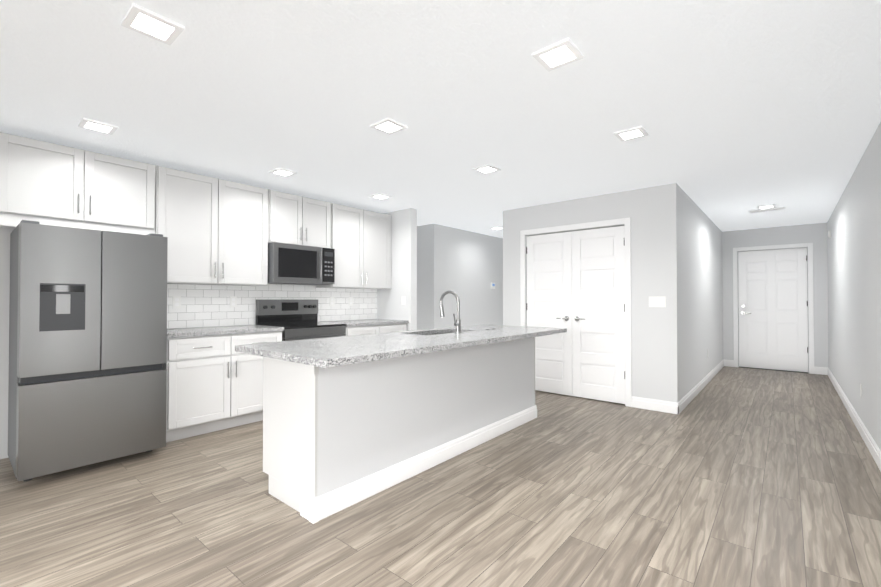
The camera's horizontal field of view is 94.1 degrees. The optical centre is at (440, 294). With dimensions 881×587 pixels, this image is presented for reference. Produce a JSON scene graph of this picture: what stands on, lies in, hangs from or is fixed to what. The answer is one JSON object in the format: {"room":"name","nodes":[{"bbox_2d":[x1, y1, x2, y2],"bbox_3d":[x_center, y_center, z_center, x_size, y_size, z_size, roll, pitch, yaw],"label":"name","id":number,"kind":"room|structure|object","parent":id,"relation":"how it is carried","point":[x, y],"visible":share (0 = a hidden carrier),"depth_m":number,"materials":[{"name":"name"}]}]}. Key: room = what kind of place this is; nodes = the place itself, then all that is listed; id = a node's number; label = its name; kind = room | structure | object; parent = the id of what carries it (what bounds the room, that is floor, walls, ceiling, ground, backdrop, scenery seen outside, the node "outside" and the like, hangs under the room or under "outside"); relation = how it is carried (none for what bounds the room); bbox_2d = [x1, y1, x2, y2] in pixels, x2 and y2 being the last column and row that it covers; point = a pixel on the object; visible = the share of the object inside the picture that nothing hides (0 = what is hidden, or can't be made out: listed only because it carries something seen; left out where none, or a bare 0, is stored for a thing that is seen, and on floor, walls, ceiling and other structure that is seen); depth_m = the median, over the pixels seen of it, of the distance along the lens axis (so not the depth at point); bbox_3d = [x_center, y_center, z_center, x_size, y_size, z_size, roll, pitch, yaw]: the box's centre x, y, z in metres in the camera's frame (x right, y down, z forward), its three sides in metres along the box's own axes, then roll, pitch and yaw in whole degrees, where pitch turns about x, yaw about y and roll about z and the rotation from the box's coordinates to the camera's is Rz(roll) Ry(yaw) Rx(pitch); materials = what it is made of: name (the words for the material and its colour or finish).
{"room":"kitchen","nodes":[
{"label":"kitchen","id":0,"kind":"room"},
{"bbox_2d":[0,226,364,458],"bbox_3d":[-3.017,0.025,3.502,0.120,2.420,6.615,-1,-1,40],"label":"wall","id":1,"kind":"structure","parent":0,"point":[5,231],"depth_m":3.09,"materials":[{"name":"white paint"}]},
{"bbox_2d":[0,132,159,231],"bbox_3d":[-2.900,-0.852,3.299,0.328,0.567,0.958,-1,-1,40],"label":"upper cabinet","id":2,"kind":"object","parent":1,"relation":"attached to","point":[44,182],"depth_m":3.15,"materials":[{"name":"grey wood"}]},
{"bbox_2d":[132,166,275,285],"bbox_3d":[-2.264,-0.614,4.051,0.328,1.024,1.157,-1,-1,40],"label":"upper cabinet","id":3,"kind":"object","parent":1,"relation":"attached to","point":[216,231],"depth_m":3.92,"materials":[{"name":"grey wood"}]},
{"bbox_2d":[167,284,376,328],"bbox_3d":[-1.823,0.105,4.817,0.006,0.454,2.827,-1,-1,40],"label":"backsplash","id":4,"kind":"structure","parent":1,"relation":"attached to","point":[205,305],"depth_m":4.46,"materials":[{"name":"tile"}]},
{"bbox_2d":[173,296,180,307],"bbox_3d":[-2.542,0.070,3.955,0.006,0.115,0.070,-1,-1,40],"label":"outlet","id":5,"kind":"object","parent":4,"relation":"attached to","point":[176,301],"visible":1,"depth_m":3.95,"materials":[{"name":"white plastic"}]},
{"bbox_2d":[230,296,236,306],"bbox_3d":[-2.201,0.075,4.360,0.006,0.115,0.070,-1,-1,40],"label":"outlet","id":6,"kind":"object","parent":4,"relation":"attached to","point":[233,301],"visible":1,"depth_m":4.36,"materials":[{"name":"white plastic"}]},
{"bbox_2d":[330,297,334,305],"bbox_3d":[-1.402,0.086,5.308,0.006,0.115,0.070,-1,-1,40],"label":"outlet","id":7,"kind":"object","parent":4,"relation":"attached to","point":[332,301],"visible":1,"depth_m":5.31,"materials":[{"name":"white plastic"}]},
{"bbox_2d":[349,297,352,305],"bbox_3d":[-1.208,0.088,5.538,0.006,0.115,0.070,-1,-1,40],"label":"outlet","id":8,"kind":"object","parent":4,"relation":"attached to","point":[350,301],"visible":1,"depth_m":5.54,"materials":[{"name":"white plastic"}]},
{"bbox_2d":[276,191,331,248],"bbox_3d":[-1.686,-0.835,4.741,0.328,0.567,0.775,-1,-1,40],"label":"upper cabinet","id":9,"kind":"object","parent":1,"relation":"attached to","point":[300,220],"depth_m":4.64,"materials":[{"name":"grey wood"}]},
{"bbox_2d":[268,242,334,284],"bbox_3d":[-1.636,-0.337,4.693,0.439,0.419,0.754,-1,-1,40],"label":"microwave","id":10,"kind":"object","parent":9,"relation":"attached to","point":[298,264],"visible":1,"depth_m":4.53,"materials":[{"name":"grey metal"}]},
{"bbox_2d":[316,203,391,288],"bbox_3d":[-1.135,-0.599,5.392,0.328,1.024,1.073,-1,-1,40],"label":"upper cabinet","id":11,"kind":"object","parent":1,"relation":"attached to","point":[361,238],"depth_m":5.27,"materials":[{"name":"grey wood"}]},
{"bbox_2d":[377,208,419,330],"bbox_3d":[-0.606,0.051,5.720,0.650,2.420,0.115,-1,-1,40],"label":"wall","id":12,"kind":"structure","parent":0,"point":[405,230],"depth_m":5.59,"materials":[{"name":"white paint"}]},
{"bbox_2d":[401,296,404,304],"bbox_3d":[-0.504,0.079,5.554,0.070,0.115,0.007,-1,-1,40],"label":"light switch","id":13,"kind":"object","parent":12,"relation":"attached to","point":[402,300],"visible":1,"depth_m":5.55,"materials":[{"name":"white plastic"}]},
{"bbox_2d":[420,225,427,329],"bbox_3d":[-0.968,0.070,7.401,2.070,2.420,0.120,-1,-1,40],"label":"wall","id":14,"kind":"structure","parent":0,"point":[423,228],"depth_m":6.74,"materials":[{"name":"white paint"}]},
{"bbox_2d":[0,366,880,586],"bbox_3d":[-0.140,1.275,4.388,7.200,0.060,11.700,-1,-1,40],"label":"floor","id":15,"kind":"structure","parent":0,"point":[727,476],"depth_m":2.31,"materials":[{"name":"wood"}]},
{"bbox_2d":[8,220,167,481],"bbox_3d":[-2.674,0.379,3.118,0.814,1.703,0.795,-1,-1,40],"label":"fridge","id":16,"kind":"object","parent":15,"relation":"on","point":[87,341],"visible":1,"depth_m":2.81,"materials":[{"name":"grey metal"}]},
{"bbox_2d":[163,331,281,441],"bbox_3d":[-2.149,0.802,3.939,0.628,0.876,1.011,-1,-1,40],"label":"base cabinet","id":17,"kind":"object","parent":15,"relation":"on","point":[214,383],"depth_m":3.63,"materials":[{"name":"grey wood"}]},
{"bbox_2d":[167,319,408,337],"bbox_3d":[-1.571,0.351,4.618,0.641,0.038,2.802,-1,-1,40],"label":"countertop","id":18,"kind":"structure","parent":17,"relation":"on","point":[200,331],"depth_m":3.95,"materials":[{"name":"stone"}]},
{"bbox_2d":[256,300,345,340],"bbox_3d":[-1.542,0.650,4.603,0.684,1.195,0.754,-1,-1,40],"label":"range","id":19,"kind":"object","parent":15,"relation":"on","point":[297,319],"visible":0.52,"depth_m":4.62,"materials":[{"name":"silver metal"}]},
{"bbox_2d":[344,323,406,335],"bbox_3d":[-1.002,0.818,5.301,0.628,0.876,0.983,-1,-1,40],"label":"base cabinet","id":20,"kind":"object","parent":15,"relation":"on","point":[358,330],"depth_m":5.06,"materials":[{"name":"grey wood"}]},
{"bbox_2d":[263,337,536,523],"bbox_3d":[-0.081,0.796,3.368,0.612,0.876,2.573,-1,-1,40],"label":"kitchen island","id":21,"kind":"object","parent":15,"relation":"on","point":[376,413],"depth_m":2.57,"materials":[{"name":"grey paint"}]},
{"bbox_2d":[235,325,566,368],"bbox_3d":[-0.016,0.335,3.235,0.950,0.038,2.720,-1,-1,40],"label":"island countertop","id":22,"kind":"structure","parent":21,"relation":"on","point":[330,352],"depth_m":2.56,"materials":[{"name":"grey stone"}]},
{"bbox_2d":[440,291,461,332],"bbox_3d":[0.068,0.140,3.487,0.233,0.355,0.110,-1,-1,40],"label":"faucet","id":23,"kind":"object","parent":22,"relation":"on","point":[457,322],"visible":1,"depth_m":3.44,"materials":[{"name":"silver metal"}]},
{"bbox_2d":[447,329,454,332],"bbox_3d":[0.001,0.461,3.572,0.320,0.230,0.700,-1,-1,40],"label":"sink","id":24,"kind":"object","parent":22,"relation":"in","point":[448,330],"depth_m":3.93,"materials":[{"name":"silver metal"}]},
{"bbox_2d":[0,0,880,237],"bbox_3d":[-0.140,-1.215,4.417,7.200,0.080,11.700,-1,-1,40],"label":"ceiling","id":25,"kind":"structure","parent":0,"point":[737,110],"depth_m":2.48,"materials":[{"name":"white paint"}]},
{"bbox_2d":[78,118,117,134],"bbox_3d":[-2.416,-1.185,2.895,0.190,0.012,0.190,-1,-1,40],"label":"recessed light","id":26,"kind":"object","parent":25,"relation":"in","point":[96,126],"visible":0.96,"depth_m":2.89,"materials":[{"name":"white plastic"}]},
{"bbox_2d":[121,3,184,45],"bbox_3d":[-1.281,-1.198,1.828,0.190,0.012,0.190,-1,-1,40],"label":"recessed light","id":27,"kind":"object","parent":25,"relation":"in","point":[148,23],"visible":1,"depth_m":1.82,"materials":[{"name":"white plastic"}]},
{"bbox_2d":[269,168,296,176],"bbox_3d":[-1.511,-1.173,3.937,0.190,0.012,0.190,-1,-1,40],"label":"recessed light","id":28,"kind":"object","parent":25,"relation":"in","point":[282,172],"visible":0.96,"depth_m":3.93,"materials":[{"name":"white plastic"}]},
{"bbox_2d":[369,193,391,199],"bbox_3d":[-0.710,-1.163,4.857,0.190,0.012,0.190,-1,-1,40],"label":"recessed light","id":29,"kind":"object","parent":25,"relation":"in","point":[380,196],"visible":1,"depth_m":4.85,"materials":[{"name":"white plastic"}]},
{"bbox_2d":[370,118,407,134],"bbox_3d":[-0.365,-1.185,2.893,0.190,0.012,0.190,-1,-1,40],"label":"recessed light","id":30,"kind":"object","parent":25,"relation":"in","point":[388,126],"visible":1,"depth_m":2.89,"materials":[{"name":"white plastic"}]},
{"bbox_2d":[473,164,500,173],"bbox_3d":[0.434,-1.175,3.841,0.190,0.012,0.190,-1,-1,40],"label":"recessed light","id":31,"kind":"object","parent":25,"relation":"in","point":[487,169],"visible":0.98,"depth_m":3.83,"materials":[{"name":"white plastic"}]},
{"bbox_2d":[532,38,583,71],"bbox_3d":[0.587,-1.195,2.052,0.190,0.012,0.190,-1,-1,40],"label":"recessed light","id":32,"kind":"object","parent":25,"relation":"in","point":[562,53],"visible":0.98,"depth_m":2.04,"materials":[{"name":"white plastic"}]},
{"bbox_2d":[614,126,648,141],"bbox_3d":[1.406,-1.184,3.023,0.190,0.012,0.190,-1,-1,40],"label":"recessed light","id":33,"kind":"object","parent":25,"relation":"in","point":[631,133],"visible":0.96,"depth_m":3.01,"materials":[{"name":"white plastic"}]},
{"bbox_2d":[757,204,775,209],"bbox_3d":[4.286,-1.157,5.395,0.190,0.012,0.190,-1,-1,40],"label":"recessed light","id":34,"kind":"object","parent":25,"relation":"in","point":[766,206],"visible":1,"depth_m":5.37,"materials":[{"name":"white plastic"}]},
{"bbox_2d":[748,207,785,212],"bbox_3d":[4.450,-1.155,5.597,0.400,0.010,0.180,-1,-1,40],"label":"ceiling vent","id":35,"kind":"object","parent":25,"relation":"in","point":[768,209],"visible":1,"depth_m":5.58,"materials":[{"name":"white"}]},
{"bbox_2d":[428,224,499,328],"bbox_3d":[0.868,0.075,7.849,0.120,2.420,3.170,-1,-1,40],"label":"wall","id":36,"kind":"structure","parent":0,"point":[465,263],"depth_m":7.21,"materials":[{"name":"white paint"}]},
{"bbox_2d":[500,209,511,325],"bbox_3d":[1.963,0.064,6.860,0.130,2.420,3.270,-1,-1,40],"label":"wall","id":37,"kind":"structure","parent":0,"point":[505,242],"depth_m":5.62,"materials":[{"name":"white paint"}]},
{"bbox_2d":[512,186,663,400],"bbox_3d":[1.710,0.042,5.015,1.860,2.420,0.120,-1,-1,40],"label":"wall","id":38,"kind":"structure","parent":0,"point":[642,205],"depth_m":4.55,"materials":[{"name":"white paint"}]},
{"bbox_2d":[526,226,624,403],"bbox_3d":[1.609,0.229,5.034,1.242,2.022,0.092,-1,-1,40],"label":"closet doors","id":39,"kind":"structure","parent":38,"relation":"in","point":[576,284],"depth_m":4.98,"materials":[{"name":"white wood"}]},
{"bbox_2d":[520,217,631,406],"bbox_3d":[1.596,0.196,5.018,1.382,2.113,0.018,-1,-1,40],"label":"trim","id":40,"kind":"structure","parent":38,"relation":"attached to","point":[626,222],"depth_m":4.61,"materials":[{"name":"white wood"}]},
{"bbox_2d":[649,296,665,306],"bbox_3d":[2.329,0.075,4.409,0.165,0.115,0.007,-1,-1,40],"label":"light switch","id":41,"kind":"object","parent":38,"relation":"attached to","point":[657,301],"visible":1,"depth_m":4.40,"materials":[{"name":"white plastic"}]},
{"bbox_2d":[660,183,727,402],"bbox_3d":[3.783,0.053,5.916,0.150,2.420,4.170,-1,-1,40],"label":"wall","id":42,"kind":"structure","parent":0,"point":[682,263],"depth_m":4.80,"materials":[{"name":"white paint"}]},
{"bbox_2d":[631,359,880,470],"bbox_3d":[-0.177,1.185,4.368,6.930,0.120,11.380,-1,-1,40],"label":"baseboard","id":43,"kind":"structure","parent":42,"relation":"attached to","point":[686,400],"depth_m":4.45,"materials":[{"name":"white wood"}]},
{"bbox_2d":[724,223,827,372],"bbox_3d":[5.675,0.066,7.022,1.320,2.420,0.200,-1,-1,40],"label":"wall","id":44,"kind":"structure","parent":0,"point":[806,233],"depth_m":6.75,"materials":[{"name":"white paint"}]},
{"bbox_2d":[738,248,807,371],"bbox_3d":[5.623,0.249,6.964,0.914,2.028,0.100,-1,-1,40],"label":"front door","id":45,"kind":"structure","parent":44,"relation":"in","point":[773,308],"depth_m":6.95,"materials":[{"name":"white wood"}]},
{"bbox_2d":[733,243,813,373],"bbox_3d":[5.621,0.218,6.963,1.056,2.113,0.078,-1,-1,40],"label":"door frame","id":46,"kind":"structure","parent":44,"relation":"attached to","point":[810,304],"depth_m":6.79,"materials":[{"name":"white painted wood"}]},
{"bbox_2d":[824,121,880,450],"bbox_3d":[2.544,0.009,2.141,0.120,2.420,11.700,-1,-1,40],"label":"wall","id":47,"kind":"structure","parent":0,"point":[852,253],"depth_m":3.72,"materials":[{"name":"white paint"}]}
]}

